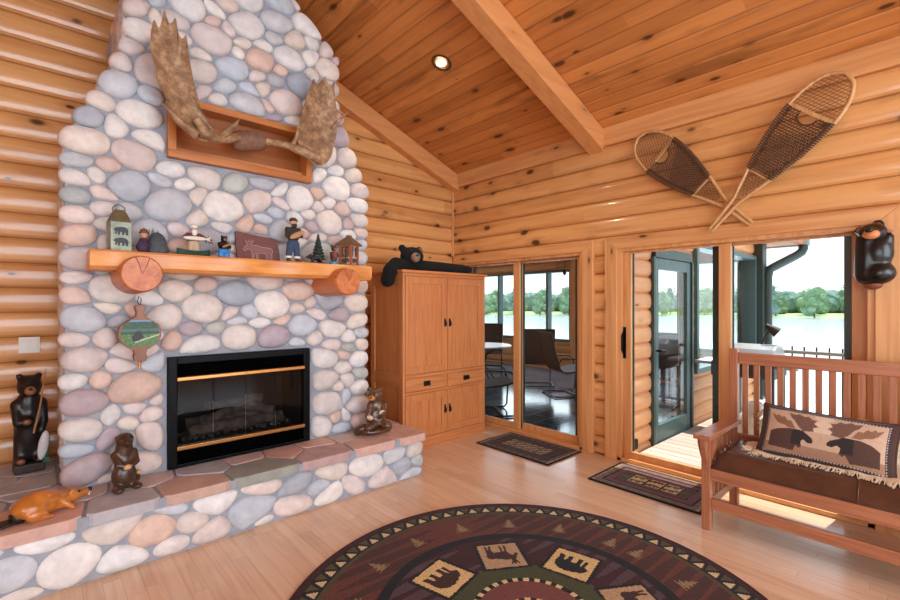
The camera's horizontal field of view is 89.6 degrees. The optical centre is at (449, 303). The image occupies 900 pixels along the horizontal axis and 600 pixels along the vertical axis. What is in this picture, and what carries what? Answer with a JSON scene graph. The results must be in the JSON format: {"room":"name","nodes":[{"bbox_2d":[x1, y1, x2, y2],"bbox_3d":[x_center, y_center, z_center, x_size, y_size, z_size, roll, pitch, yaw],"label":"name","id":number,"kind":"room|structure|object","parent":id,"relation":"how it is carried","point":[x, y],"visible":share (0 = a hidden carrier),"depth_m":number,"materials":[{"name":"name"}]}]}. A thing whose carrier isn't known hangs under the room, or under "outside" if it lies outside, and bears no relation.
{"room":"cabin living room","nodes":[
{"label":"cabin living room","id":0,"kind":"room"},
{"bbox_2d":[0,0,452,465],"bbox_3d":[-2.557,-0.750,3.884,6.830,4.500,0.190,0,0,-42],"label":"wall","id":1,"kind":"structure","parent":0,"point":[53,53],"depth_m":3.37,"materials":[{"name":"brown wood"}]},
{"bbox_2d":[18,337,39,353],"bbox_3d":[-3.059,0.298,3.296,0.116,0.116,0.023,0,0,-42],"label":"light switch","id":2,"kind":"object","parent":1,"relation":"attached to","point":[25,344],"visible":1,"depth_m":3.29,"materials":[{"name":"white plastic"}]},
{"bbox_2d":[335,81,458,191],"bbox_3d":[-1.031,-2.167,5.075,3.010,1.334,0.135,0,0,-42],"label":"trim","id":3,"kind":"structure","parent":1,"relation":"attached to","point":[357,109],"depth_m":5.35,"materials":[{"name":"brown wood"}]},
{"bbox_2d":[32,424,899,599],"bbox_3d":[0.262,1.560,0.642,7.050,0.120,8.800,0,0,-42],"label":"floor","id":4,"kind":"structure","parent":0,"point":[270,561],"depth_m":2.92,"materials":[{"name":"brown wood"}]},
{"bbox_2d":[0,0,425,599],"bbox_3d":[-2.303,-0.599,3.016,4.445,4.209,1.406,0,0,-42],"label":"stone fireplace","id":5,"kind":"object","parent":4,"relation":"on","point":[258,58],"visible":0.87,"depth_m":3.07,"materials":[{"name":"grey stone"}]},
{"bbox_2d":[10,369,51,474],"bbox_3d":[-2.839,0.783,3.071,0.204,0.685,0.206,0,0,43],"label":"carving","id":6,"kind":"object","parent":5,"relation":"on","point":[29,410],"visible":1,"depth_m":3.04,"materials":[{"name":"brown wood"}]},
{"bbox_2d":[0,486,91,529],"bbox_3d":[-2.190,1.069,2.409,0.186,0.148,0.484,0,0,29],"label":"carving","id":7,"kind":"object","parent":5,"relation":"on","point":[37,506],"visible":1,"depth_m":2.37,"materials":[{"name":"orange wood"}]},
{"bbox_2d":[110,432,142,493],"bbox_3d":[-1.967,0.957,2.764,0.157,0.347,0.175,0,0,33],"label":"carving","id":8,"kind":"object","parent":5,"relation":"on","point":[124,475],"visible":1,"depth_m":2.73,"materials":[{"name":"brown wood"}]},
{"bbox_2d":[86,249,371,296],"bbox_3d":[-1.407,-0.189,3.254,1.863,0.252,0.439,0,0,-42],"label":"mantel shelf","id":9,"kind":"object","parent":5,"relation":"attached to","point":[131,272],"visible":0.94,"depth_m":2.98,"materials":[{"name":"brown wood"}]},
{"bbox_2d":[106,204,131,250],"bbox_3d":[-2.005,-0.460,2.744,0.105,0.290,0.105,0,0,41],"label":"lantern","id":10,"kind":"object","parent":9,"relation":"on","point":[118,224],"visible":0.87,"depth_m":2.71,"materials":[{"name":"beige metal"}]},
{"bbox_2d":[117,297,160,368],"bbox_3d":[-1.947,0.177,2.842,0.224,0.456,0.066,0,0,-42],"label":"wall decoration","id":11,"kind":"object","parent":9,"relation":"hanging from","point":[139,333],"visible":1,"depth_m":2.82,"materials":[{"name":"brown wood"}]},
{"bbox_2d":[136,226,168,252],"bbox_3d":[-1.883,-0.386,2.859,0.110,0.215,0.180,0,0,30],"label":"figurine","id":12,"kind":"object","parent":9,"relation":"on","point":[156,243],"visible":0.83,"depth_m":2.85,"materials":[{"name":"stone"}]},
{"bbox_2d":[177,225,212,255],"bbox_3d":[-1.692,-0.420,3.013,0.217,0.211,0.082,0,0,-42],"label":"figurine","id":13,"kind":"object","parent":9,"relation":"on","point":[193,238],"visible":0.99,"depth_m":3.00,"materials":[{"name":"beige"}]},
{"bbox_2d":[217,235,231,256],"bbox_3d":[-1.561,-0.394,3.134,0.083,0.160,0.085,0,0,-42],"label":"figurine","id":14,"kind":"object","parent":9,"relation":"on","point":[224,246],"visible":0.95,"depth_m":3.12,"materials":[{"name":"black paint"}]},
{"bbox_2d":[235,231,279,260],"bbox_3d":[-1.451,-0.427,3.425,0.325,0.219,0.044,0,0,-42],"label":"plaque","id":15,"kind":"object","parent":9,"relation":"on","point":[249,246],"visible":0.76,"depth_m":3.41,"materials":[{"name":"red"}]},
{"bbox_2d":[285,218,304,261],"bbox_3d":[-1.188,-0.488,3.459,0.142,0.345,0.106,0,0,-42],"label":"figurine","id":16,"kind":"object","parent":9,"relation":"on","point":[293,234],"visible":0.98,"depth_m":3.44,"materials":[{"name":"brown"}]},
{"bbox_2d":[306,234,326,263],"bbox_3d":[-1.064,-0.438,3.582,0.196,0.245,0.129,0,0,-42],"label":"figurine","id":17,"kind":"object","parent":9,"relation":"on","point":[318,256],"visible":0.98,"depth_m":3.57,"materials":[{"name":"black paint"}]},
{"bbox_2d":[329,245,339,263],"bbox_3d":[-0.949,-0.399,3.700,0.075,0.167,0.078,0,0,-42],"label":"figurine","id":18,"kind":"object","parent":9,"relation":"on","point":[333,255],"visible":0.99,"depth_m":3.68,"materials":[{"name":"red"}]},
{"bbox_2d":[335,235,362,265],"bbox_3d":[-0.851,-0.447,3.818,0.167,0.264,0.167,0,0,19],"label":"wooden lantern","id":19,"kind":"object","parent":9,"relation":"on","point":[348,241],"visible":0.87,"depth_m":3.78,"materials":[{"name":"brown wood"}]},
{"bbox_2d":[167,348,309,469],"bbox_3d":[-1.671,0.745,3.556,1.010,0.762,0.467,0,0,-42],"label":"fireplace insert","id":20,"kind":"object","parent":5,"relation":"on","point":[223,405],"visible":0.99,"depth_m":3.52,"materials":[{"name":"black metal"}]},
{"bbox_2d":[167,101,311,183],"bbox_3d":[-1.567,-1.210,3.446,1.024,0.426,0.150,0,0,-42],"label":"display niche","id":21,"kind":"object","parent":5,"relation":"attached to","point":[273,161],"visible":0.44,"depth_m":3.42,"materials":[{"name":"brown wood"}]},
{"bbox_2d":[150,9,347,165],"bbox_3d":[-1.441,-1.452,3.342,1.351,0.741,0.407,0,0,-42],"label":"antler mount","id":22,"kind":"object","parent":21,"relation":"attached to","point":[316,133],"visible":1,"depth_m":3.03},
{"bbox_2d":[353,387,391,435],"bbox_3d":[-0.656,0.927,3.918,0.363,0.412,0.214,0,0,-28],"label":"carving","id":23,"kind":"object","parent":5,"relation":"on","point":[375,414],"visible":1,"depth_m":3.88,"materials":[{"name":"brown wood"}]},
{"bbox_2d":[371,269,486,447],"bbox_3d":[-0.221,0.578,5.135,1.234,1.845,0.636,0,0,-42],"label":"armoire","id":24,"kind":"object","parent":4,"relation":"on","point":[428,327],"visible":0.96,"depth_m":4.84,"materials":[{"name":"brown wood"}]},
{"bbox_2d":[379,245,471,287],"bbox_3d":[-0.292,-0.385,4.958,1.194,0.478,0.460,0,0,-42],"label":"plush bear","id":25,"kind":"object","parent":24,"relation":"on","point":[411,258],"visible":0.88,"depth_m":4.68},
{"bbox_2d":[289,504,767,599],"bbox_3d":[0.396,1.492,2.161,2.426,0.016,2.426,0,0,-1],"label":"round rug","id":26,"kind":"object","parent":4,"relation":"on","point":[480,551],"visible":1,"depth_m":2.61,"materials":[{"name":"carpet"}]},
{"bbox_2d":[476,432,580,465],"bbox_3d":[0.805,1.492,4.725,0.572,0.014,0.927,0,0,-42],"label":"door mat","id":27,"kind":"object","parent":4,"relation":"on","point":[539,451],"visible":1,"depth_m":4.67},
{"bbox_2d":[588,462,700,514],"bbox_3d":[1.693,1.492,3.738,0.582,0.014,0.893,0,0,-42],"label":"door mat","id":28,"kind":"object","parent":4,"relation":"on","point":[677,492],"visible":0.9,"depth_m":3.71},
{"bbox_2d":[693,348,899,565],"bbox_3d":[2.497,0.917,2.531,0.700,1.165,1.891,0,0,-42],"label":"bench","id":29,"kind":"object","parent":4,"relation":"on","point":[725,467],"visible":0.74,"depth_m":2.87,"materials":[{"name":"brown wood"}]},
{"bbox_2d":[741,409,899,488],"bbox_3d":[2.424,0.884,2.679,0.502,0.315,1.179,0,0,-42],"label":"throw blanket","id":30,"kind":"object","parent":29,"relation":"on","point":[750,446],"visible":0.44,"depth_m":2.71,"materials":[{"name":"beige fabric"}]},
{"bbox_2d":[756,402,899,477],"bbox_3d":[2.289,0.839,2.777,0.228,0.342,0.688,0,0,-42],"label":"pillow","id":31,"kind":"object","parent":30,"relation":"on","point":[866,447],"visible":0.95,"depth_m":2.70,"materials":[{"name":"fabric"}]},
{"bbox_2d":[295,0,899,173],"bbox_3d":[0.311,-2.163,0.721,6.930,1.556,8.650,0,0,-42],"label":"ceiling","id":32,"kind":"structure","parent":0,"point":[624,60],"depth_m":3.79,"materials":[{"name":"brown wood"}]},
{"bbox_2d":[431,54,451,70],"bbox_3d":[-0.079,-2.232,4.194,0.184,0.079,0.194,0,0,-42],"label":"recessed light","id":33,"kind":"object","parent":32,"relation":"in","point":[441,63],"visible":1,"depth_m":4.18,"materials":[{"name":"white metal"}]},
{"bbox_2d":[476,252,741,383],"bbox_3d":[2.764,0.270,10.470,0.160,2.640,7.400,0,0,-42],"label":"wall","id":34,"kind":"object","parent":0,"point":[563,348],"visible":0.17,"depth_m":10.97,"materials":[{"name":"brown wood"}]},
{"bbox_2d":[487,269,569,341],"bbox_3d":[1.648,0.040,11.686,0.160,1.680,3.500,0,0,-42],"label":"window","id":35,"kind":"structure","parent":34,"relation":"attached to","point":[548,273],"depth_m":10.88,"materials":[{"name":"teal"}]},
{"bbox_2d":[570,259,574,363],"bbox_3d":[2.872,0.270,10.231,0.200,2.640,0.240,0,0,-42],"label":"trim","id":36,"kind":"structure","parent":34,"relation":"attached to","point":[572,262],"depth_m":10.21,"materials":[{"name":"brown wood"}]},
{"bbox_2d":[677,259,741,352],"bbox_3d":[4.059,0.040,9.026,0.160,1.680,3.080,0,0,-42],"label":"window","id":37,"kind":"structure","parent":34,"relation":"attached to","point":[739,265],"depth_m":7.86,"materials":[{"name":"teal"}]},
{"bbox_2d":[485,360,753,454],"bbox_3d":[0.904,1.595,8.865,4.950,0.130,7.480,0,0,-42],"label":"floor","id":38,"kind":"structure","parent":0,"point":[542,409],"depth_m":7.18,"materials":[{"name":"wood planks"}]},
{"bbox_2d":[485,323,502,372],"bbox_3d":[0.898,0.990,10.307,0.624,1.075,0.727,0,0,8],"label":"patio chair","id":39,"kind":"object","parent":38,"relation":"on","point":[493,331],"visible":0.4,"depth_m":10.57,"materials":[{"name":"brown metal"}]},
{"bbox_2d":[485,342,511,378],"bbox_3d":[0.583,1.157,8.736,1.200,0.745,1.200,0,0,-42],"label":"patio table","id":40,"kind":"object","parent":38,"relation":"on","point":[488,345],"visible":0.28,"depth_m":8.60,"materials":[{"name":"stone"}]},
{"bbox_2d":[485,364,512,416],"bbox_3d":[0.538,0.990,6.373,0.727,1.075,0.624,0,0,-6],"label":"patio chair","id":41,"kind":"object","parent":38,"relation":"on","point":[502,381],"visible":0.32,"depth_m":6.32,"materials":[{"name":"brown metal"}]},
{"bbox_2d":[525,329,554,386],"bbox_3d":[1.649,0.990,8.577,0.624,1.075,0.727,0,0,6],"label":"patio chair","id":42,"kind":"object","parent":38,"relation":"on","point":[533,350],"visible":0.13,"depth_m":8.32,"materials":[{"name":"black fabric"}]},
{"bbox_2d":[537,330,574,397],"bbox_3d":[1.926,0.990,7.668,0.727,1.075,0.624,0,0,-10],"label":"patio chair","id":43,"kind":"object","parent":38,"relation":"on","point":[550,355],"visible":0.78,"depth_m":7.61,"materials":[{"name":"black fabric"}]},
{"bbox_2d":[659,332,677,409],"bbox_3d":[3.164,0.990,6.931,0.624,1.075,0.727,0,0,38],"label":"patio chair","id":44,"kind":"object","parent":38,"relation":"on","point":[668,359],"visible":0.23,"depth_m":7.06,"materials":[{"name":"brown metal"}]},
{"bbox_2d":[452,66,899,454],"bbox_3d":[2.895,-0.125,3.097,0.190,3.250,8.500,0,0,-42],"label":"wall","id":45,"kind":"structure","parent":0,"point":[598,197],"depth_m":3.92,"materials":[{"name":"brown wood"}]},
{"bbox_2d":[451,191,453,256],"bbox_3d":[0.036,-1.095,6.101,0.030,0.910,0.030,0,0,-42],"label":"trim","id":46,"kind":"structure","parent":45,"relation":"attached to","point":[452,198],"depth_m":6.09,"materials":[{"name":"brown wood"}]},
{"bbox_2d":[460,252,581,449],"bbox_3d":[0.838,0.465,5.390,0.258,2.170,1.956,0,0,-42],"label":"door","id":47,"kind":"structure","parent":45,"relation":"in","point":[518,425],"depth_m":5.31,"materials":[{"name":"brown wood"}]},
{"bbox_2d":[454,240,591,263],"bbox_3d":[0.767,-0.585,5.325,0.090,0.110,2.056,0,0,-42],"label":"trim","id":48,"kind":"structure","parent":45,"relation":"attached to","point":[574,247],"depth_m":5.16,"materials":[{"name":"brown wood"}]},
{"bbox_2d":[451,0,604,154],"bbox_3d":[-1.061,-2.007,2.234,6.870,1.653,0.165,0,0,-42],"label":"beam","id":49,"kind":"structure","parent":45,"relation":"attached to","point":[490,18],"depth_m":3.76,"materials":[{"name":"brown wood"}]},
{"bbox_2d":[582,240,595,453],"bbox_3d":[1.418,0.431,4.607,0.090,2.138,0.122,0,0,-42],"label":"trim","id":50,"kind":"structure","parent":45,"relation":"attached to","point":[588,256],"depth_m":4.56,"materials":[{"name":"brown wood"}]},
{"bbox_2d":[605,239,616,459],"bbox_3d":[1.587,0.431,4.421,0.090,2.138,0.122,0,0,-42],"label":"trim","id":51,"kind":"structure","parent":45,"relation":"attached to","point":[610,250],"depth_m":4.39,"materials":[{"name":"brown wood"}]},
{"bbox_2d":[457,36,899,187],"bbox_3d":[2.861,-1.645,2.999,0.052,0.190,8.400,0,0,-42],"label":"trim","id":52,"kind":"structure","parent":45,"relation":"attached to","point":[884,55],"depth_m":3.69,"materials":[{"name":"brown wood"}]},
{"bbox_2d":[633,129,753,226],"bbox_3d":[2.021,-1.087,3.849,0.032,0.973,0.960,0,0,-42],"label":"snowshoe","id":53,"kind":"object","parent":45,"relation":"attached to","point":[746,220],"visible":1,"depth_m":3.88,"materials":[{"name":"brown wood"}]},
{"bbox_2d":[617,225,874,528],"bbox_3d":[2.309,0.465,3.767,0.258,2.170,1.956,0,0,-42],"label":"door","id":54,"kind":"structure","parent":45,"relation":"in","point":[859,301],"depth_m":3.73,"materials":[{"name":"brown wood"}]},
{"bbox_2d":[606,205,899,248],"bbox_3d":[2.238,-0.585,3.703,0.090,0.110,2.056,0,0,-42],"label":"trim","id":55,"kind":"structure","parent":45,"relation":"attached to","point":[859,217],"depth_m":3.46,"materials":[{"name":"brown wood"}]},
{"bbox_2d":[708,71,855,231],"bbox_3d":[2.416,-1.097,3.369,0.032,1.023,0.907,0,0,-42],"label":"snowshoe","id":56,"kind":"object","parent":45,"relation":"attached to","point":[816,139],"visible":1,"depth_m":3.30,"materials":[{"name":"brown wood"}]},
{"bbox_2d":[854,220,896,289],"bbox_3d":[2.776,-0.322,2.947,0.197,0.453,0.216,0,0,20],"label":"carving","id":57,"kind":"object","parent":45,"relation":"attached to","point":[874,243],"visible":1,"depth_m":2.93,"materials":[{"name":"black wood"}]},
{"bbox_2d":[875,206,899,536],"bbox_3d":[2.889,0.431,2.985,0.090,2.138,0.122,0,0,-42],"label":"trim","id":58,"kind":"structure","parent":45,"relation":"attached to","point":[887,297],"depth_m":2.95,"materials":[{"name":"brown wood"}]},
{"bbox_2d":[640,418,711,467],"bbox_3d":[5.668,1.567,2.554,3.070,0.035,8.170,0,0,-42],"label":"deck","id":59,"kind":"object","parent":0,"point":[683,448],"visible":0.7,"depth_m":4.86,"materials":[{"name":"beige wood"}]},
{"bbox_2d":[695,343,801,423],"bbox_3d":[3.605,1.010,5.456,0.651,1.080,1.040,0,0,-42],"label":"gas grill","id":60,"kind":"object","parent":59,"relation":"on","point":[743,347],"visible":0.35,"depth_m":5.20,"materials":[{"name":"silver metal"}]},
{"bbox_2d":[695,357,712,363],"bbox_3d":[3.293,0.713,5.747,0.480,0.035,0.190,0,0,-42],"label":"shelf","id":61,"kind":"object","parent":60,"relation":"attached to","point":[707,360],"depth_m":5.63,"materials":[{"name":"silver metal"}]},
{"bbox_2d":[712,343,784,358],"bbox_3d":[3.577,0.575,5.430,0.555,0.210,0.620,0,0,-42],"label":"hood","id":62,"kind":"object","parent":60,"relation":"attached to","point":[743,347],"depth_m":5.22,"materials":[{"name":"silver metal"}]},
{"bbox_2d":[760,324,780,343],"bbox_3d":[3.725,0.465,5.294,0.122,0.471,0.249,0,0,-42],"label":"light","id":63,"kind":"object","parent":60,"relation":"on","point":[773,330],"visible":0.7,"depth_m":5.24,"materials":[{"name":"brown metal"}]},
{"bbox_2d":[739,401,762,434],"bbox_3d":[3.184,1.290,4.750,0.310,0.520,0.310,0,0,-42],"label":"propane tank","id":64,"kind":"object","parent":59,"relation":"on","point":[751,403],"visible":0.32,"depth_m":4.68,"materials":[{"name":"grey metal"}]},
{"bbox_2d":[739,346,843,416],"bbox_3d":[6.675,1.048,3.447,0.120,1.005,7.940,0,0,-42],"label":"deck railing","id":65,"kind":"object","parent":59,"relation":"on","point":[791,351],"visible":0.2,"depth_m":5.73,"materials":[{"name":"grey metal"}]},
{"bbox_2d":[635,244,753,452],"bbox_3d":[3.406,0.270,6.166,4.670,2.640,0.160,0,0,-42],"label":"wall","id":66,"kind":"structure","parent":0,"point":[702,382],"depth_m":4.89,"materials":[{"name":"orange wood"}]},
{"bbox_2d":[635,438,637,449],"bbox_3d":[1.887,1.450,4.656,0.150,0.100,0.035,0,0,-42],"label":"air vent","id":67,"kind":"object","parent":66,"relation":"in","point":[636,440],"visible":0.41,"depth_m":4.67,"materials":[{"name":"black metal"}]},
{"bbox_2d":[648,250,693,446],"bbox_3d":[2.617,0.480,5.384,1.150,2.220,0.198,0,0,-42],"label":"door","id":68,"kind":"structure","parent":66,"relation":"in","point":[674,261],"depth_m":5.45,"materials":[{"name":"teal"}]},
{"bbox_2d":[692,247,756,373],"bbox_3d":[4.068,0.050,6.739,2.640,1.700,0.200,0,0,-42],"label":"window","id":69,"kind":"structure","parent":66,"relation":"in","point":[749,262],"depth_m":7.51,"materials":[{"name":"teal"}]},
{"bbox_2d":[752,243,766,399],"bbox_3d":[5.190,0.270,7.675,0.240,2.640,0.240,0,0,-42],"label":"trim","id":70,"kind":"structure","parent":66,"relation":"attached to","point":[760,250],"depth_m":7.54,"materials":[{"name":"teal wood"}]},
{"bbox_2d":[765,245,807,344],"bbox_3d":[5.689,0.273,7.688,0.841,2.555,0.154,0,0,-10],"label":"downspout","id":71,"kind":"object","parent":66,"relation":"attached to","point":[802,250],"visible":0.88,"depth_m":7.58,"materials":[{"name":"teal"}]},
{"bbox_2d":[764,240,803,246],"bbox_3d":[5.387,-1.080,7.436,1.270,0.140,0.460,0,0,-42],"label":"ceiling","id":72,"kind":"structure","parent":0,"point":[800,242],"depth_m":7.56,"materials":[{"name":"brown wood"}]},
{"bbox_3d":[1.231,-1.305,9.026,5.290,0.590,7.480,0,0,-42],"label":"porch roof","id":73,"kind":"structure","parent":0,"visible":0},
{"bbox_2d":[767,240,809,248],"bbox_3d":[3.424,-1.045,10.664,0.130,0.110,8.000,0,0,-42],"label":"gutter","id":74,"kind":"object","parent":73,"relation":"attached to","point":[806,242],"visible":0.19,"depth_m":7.83,"materials":[{"name":"grey metal"}]},
{"label":"outside","id":75,"kind":"structure","parent":0,"visible":0},
{"bbox_2d":[485,311,843,318],"bbox_3d":[54.203,3.500,160.920,317.901,2.400,450.106,0,0,-42],"label":"shore","id":76,"kind":"structure","parent":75,"point":[796,314],"depth_m":170.88,"materials":[{"name":"green plant"}]},
{"bbox_2d":[485,294,495,313],"bbox_3d":[15.183,0.114,188.502,8.854,8.911,8.852,0,0,-14],"label":"tree","id":77,"kind":"object","parent":76,"relation":"on","point":[488,301],"visible":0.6,"depth_m":186.42,"materials":[{"name":"green plant"}]},
{"bbox_2d":[486,293,503,312],"bbox_3d":[19.278,-0.289,199.760,9.757,9.429,9.759,0,0,-30],"label":"tree","id":78,"kind":"object","parent":76,"relation":"on","point":[494,296],"visible":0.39,"depth_m":197.93,"materials":[{"name":"green plant"}]},
{"bbox_2d":[489,288,504,307],"bbox_3d":[21.627,-1.628,212.286,9.687,11.514,9.561,0,0,-17],"label":"tree","id":79,"kind":"object","parent":76,"relation":"on","point":[495,291],"visible":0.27,"depth_m":210.41,"materials":[{"name":"green plant"}]},
{"bbox_2d":[505,288,512,310],"bbox_3d":[26.416,-1.106,187.172,7.112,11.141,6.830,0,0,6],"label":"tree","id":80,"kind":"object","parent":76,"relation":"on","point":[510,305],"visible":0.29,"depth_m":186.60,"materials":[{"name":"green plant"}]},
{"bbox_2d":[525,294,528,309],"bbox_3d":[30.615,-1.272,198.555,8.863,11.151,8.747,0,0,-32],"label":"tree","id":81,"kind":"object","parent":76,"relation":"on","point":[526,299],"visible":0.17,"depth_m":196.51,"materials":[{"name":"green plant"}]},
{"bbox_2d":[539,288,555,313],"bbox_3d":[41.496,-1.296,196.341,9.377,11.209,9.501,0,0,15],"label":"tree","id":82,"kind":"object","parent":76,"relation":"on","point":[544,292],"visible":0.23,"depth_m":194.84,"materials":[{"name":"green plant"}]},
{"bbox_2d":[558,285,568,314],"bbox_3d":[47.682,-1.661,182.245,9.086,12.393,9.206,0,0,12],"label":"tree","id":83,"kind":"object","parent":76,"relation":"on","point":[564,308],"visible":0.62,"depth_m":181.30,"materials":[{"name":"green plant"}]},
{"bbox_2d":[485,289,843,312],"bbox_3d":[78.489,-0.982,174.108,139.757,10.428,275.741,0,0,-42],"label":"undergrowth","id":84,"kind":"object","parent":76,"relation":"on","point":[793,296],"visible":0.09,"depth_m":180.26,"materials":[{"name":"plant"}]},
{"bbox_2d":[659,289,671,314],"bbox_3d":[80.168,-0.560,171.407,7.459,9.990,7.362,0,0,20],"label":"tree","id":85,"kind":"object","parent":76,"relation":"on","point":[664,298],"visible":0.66,"depth_m":170.40,"materials":[{"name":"green plant"}]},
{"bbox_2d":[665,287,676,313],"bbox_3d":[87.635,-1.264,180.062,6.555,11.116,6.826,0,0,-11],"label":"tree","id":86,"kind":"object","parent":76,"relation":"on","point":[672,306],"visible":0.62,"depth_m":178.53,"materials":[{"name":"green plant"}]},
{"bbox_2d":[699,291,709,313],"bbox_3d":[89.719,-0.458,165.945,9.742,9.838,9.610,0,0,-31],"label":"tree","id":87,"kind":"object","parent":76,"relation":"on","point":[701,300],"visible":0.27,"depth_m":163.87,"materials":[{"name":"green plant"}]},
{"bbox_2d":[699,289,712,314],"bbox_3d":[98.618,-0.696,175.748,10.328,10.316,10.329,0,0,-37],"label":"tree","id":88,"kind":"object","parent":76,"relation":"on","point":[710,309],"visible":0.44,"depth_m":173.59,"materials":[{"name":"green plant"}]},
{"bbox_2d":[699,287,712,303],"bbox_3d":[105.602,-1.405,185.579,10.370,11.081,10.230,0,0,-44],"label":"tree","id":89,"kind":"object","parent":76,"relation":"on","point":[706,288],"visible":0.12,"depth_m":183.80,"materials":[{"name":"green plant"}]},
{"bbox_2d":[734,289,736,313],"bbox_3d":[99.775,-0.504,160.414,7.457,9.881,7.556,0,0,29],"label":"tree","id":90,"kind":"object","parent":76,"relation":"on","point":[735,296],"visible":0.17,"depth_m":158.56,"materials":[{"name":"green plant"}]},
{"bbox_2d":[772,292,786,315],"bbox_3d":[117.577,-0.146,163.460,7.334,8.707,7.239,0,0,39],"label":"tree","id":91,"kind":"object","parent":76,"relation":"on","point":[780,304],"visible":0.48,"depth_m":161.98,"materials":[{"name":"green plant"}]},
{"bbox_2d":[778,292,790,313],"bbox_3d":[124.345,-0.252,172.960,10.142,8.924,10.141,0,0,16],"label":"tree","id":92,"kind":"object","parent":76,"relation":"on","point":[783,308],"visible":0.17,"depth_m":172.11,"materials":[{"name":"green plant"}]},
{"bbox_2d":[794,290,828,313],"bbox_3d":[133.499,-0.574,167.404,10.035,9.609,10.036,0,0,-18],"label":"tree","id":93,"kind":"object","parent":76,"relation":"on","point":[819,312],"visible":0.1,"depth_m":164.87,"materials":[{"name":"green plant"}]},
{"bbox_2d":[796,286,831,315],"bbox_3d":[126.137,-0.900,157.335,9.923,10.370,10.059,0,0,-10],"label":"tree","id":94,"kind":"object","parent":76,"relation":"on","point":[798,303],"visible":0.23,"depth_m":157.32,"materials":[{"name":"green plant"}]},
{"bbox_2d":[799,287,829,317],"bbox_3d":[117.739,-0.560,146.303,7.711,10.037,7.813,0,0,-5],"label":"tree","id":95,"kind":"object","parent":76,"relation":"on","point":[812,297],"visible":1,"depth_m":145.32,"materials":[{"name":"green plant"}]},
{"bbox_2d":[834,285,843,312],"bbox_3d":[141.341,-1.813,159.771,8.729,11.913,8.844,0,0,-19],"label":"tree","id":96,"kind":"object","parent":76,"relation":"on","point":[841,292],"visible":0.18,"depth_m":160.70,"materials":[{"name":"green plant"}]},
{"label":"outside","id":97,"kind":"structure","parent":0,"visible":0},
{"bbox_2d":[485,315,843,416],"bbox_3d":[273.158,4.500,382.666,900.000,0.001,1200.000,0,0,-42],"label":"lake","id":98,"kind":"structure","parent":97,"point":[824,334],"depth_m":64.71,"materials":[{"name":"white liquid"}]},
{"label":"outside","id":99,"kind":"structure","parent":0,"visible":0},
{"bbox_2d":[531,290,545,314],"bbox_3d":[36.805,-0.612,184.797,8.266,10.128,8.375,0,0,19],"label":"tree","id":100,"kind":"object","parent":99,"point":[539,300],"visible":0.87,"depth_m":183.75,"materials":[{"name":"green plant"}]},
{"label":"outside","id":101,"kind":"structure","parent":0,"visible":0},
{"bbox_2d":[772,285,782,313],"bbox_3d":[109.366,-1.029,153.992,6.334,10.978,6.596,0,0,-37],"label":"tree","id":102,"kind":"object","parent":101,"point":[775,309],"visible":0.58,"depth_m":152.07,"materials":[{"name":"green plant"}]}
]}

